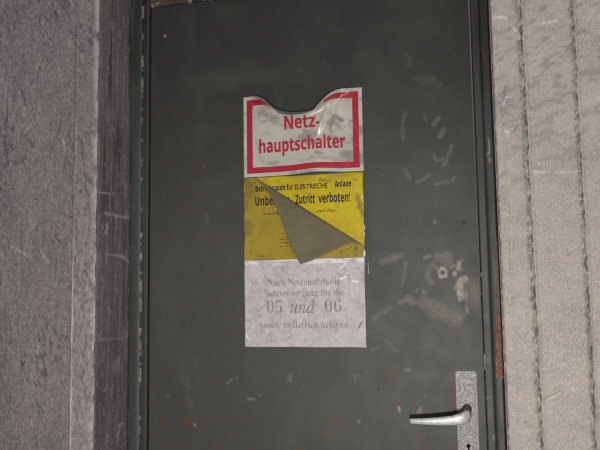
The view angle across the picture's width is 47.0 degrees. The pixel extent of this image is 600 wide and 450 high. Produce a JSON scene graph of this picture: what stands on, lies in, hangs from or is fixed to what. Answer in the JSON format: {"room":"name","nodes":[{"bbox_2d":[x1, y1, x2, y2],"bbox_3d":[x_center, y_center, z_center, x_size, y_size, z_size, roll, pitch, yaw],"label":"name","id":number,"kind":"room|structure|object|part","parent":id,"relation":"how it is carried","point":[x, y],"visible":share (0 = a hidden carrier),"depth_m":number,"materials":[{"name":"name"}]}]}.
{"room":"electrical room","nodes":[
{"label":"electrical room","id":0,"kind":"room"},
{"bbox_2d":[0,0,599,449],"bbox_3d":[-0.198,0.090,1.685,4.800,2.800,0.261,-2,-6,14],"label":"wall","id":1,"kind":"structure","parent":0,"point":[65,65],"depth_m":1.63,"materials":[{"name":"concrete"}]},
{"bbox_2d":[127,0,505,449],"bbox_3d":[0.019,0.421,1.651,0.913,2.129,0.084,-2,-6,14],"label":"trim","id":2,"kind":"structure","parent":1,"relation":"attached to","point":[141,10],"depth_m":1.72,"materials":[{"name":"grey paint"}]},
{"bbox_3d":[-0.400,0.452,1.756,0.048,2.100,0.079,-2,-6,14],"label":"frame post","id":3,"kind":"part","parent":2,"relation":"part of","materials":[{"name":"grey metal"}]},
{"bbox_3d":[0.436,0.419,1.545,0.039,2.100,0.079,-2,-6,14],"label":"frame post","id":4,"kind":"part","parent":2,"relation":"part of","materials":[{"name":"grey metal"}]},
{"bbox_2d":[149,0,485,449],"bbox_3d":[0.013,0.440,1.620,0.812,2.070,0.104,-2,-6,14],"label":"door","id":5,"kind":"structure","parent":1,"relation":"in","point":[416,383],"depth_m":1.66,"materials":[{"name":"grey paint"}]},
{"bbox_2d":[243,87,363,177],"bbox_3d":[-0.003,-0.228,1.661,0.301,0.204,0.065,-2,-6,14],"label":"warning sign","id":6,"kind":"object","parent":5,"relation":"attached to","point":[328,136],"visible":1,"depth_m":1.68,"materials":[{"name":"white plastic"}]},
{"bbox_2d":[244,257,365,347],"bbox_3d":[0.009,0.186,1.653,0.298,0.211,0.002,-2,-6,14],"label":"paper notice","id":7,"kind":"object","parent":5,"relation":"attached to","point":[320,302],"visible":0.99,"depth_m":1.65,"materials":[{"name":"grey paper"}]},
{"bbox_2d":[244,172,368,273],"bbox_3d":[0.008,-0.002,1.660,0.307,0.245,0.024,-2,-6,14],"label":"notice sign","id":8,"kind":"object","parent":5,"relation":"attached to","point":[304,218],"visible":1,"depth_m":1.67,"materials":[{"name":"yellow"}]},
{"bbox_3d":[0.306,0.419,1.504,0.133,0.034,0.022,-2,-6,14],"label":"lever","id":9,"kind":"part","parent":5,"relation":"part of","materials":[{"name":"metal"}]},
{"bbox_3d":[0.374,0.452,1.535,0.046,0.250,0.005,-2,-6,14],"label":"plate","id":10,"kind":"part","parent":5,"relation":"part of","materials":[{"name":"silver metal"}]}
]}

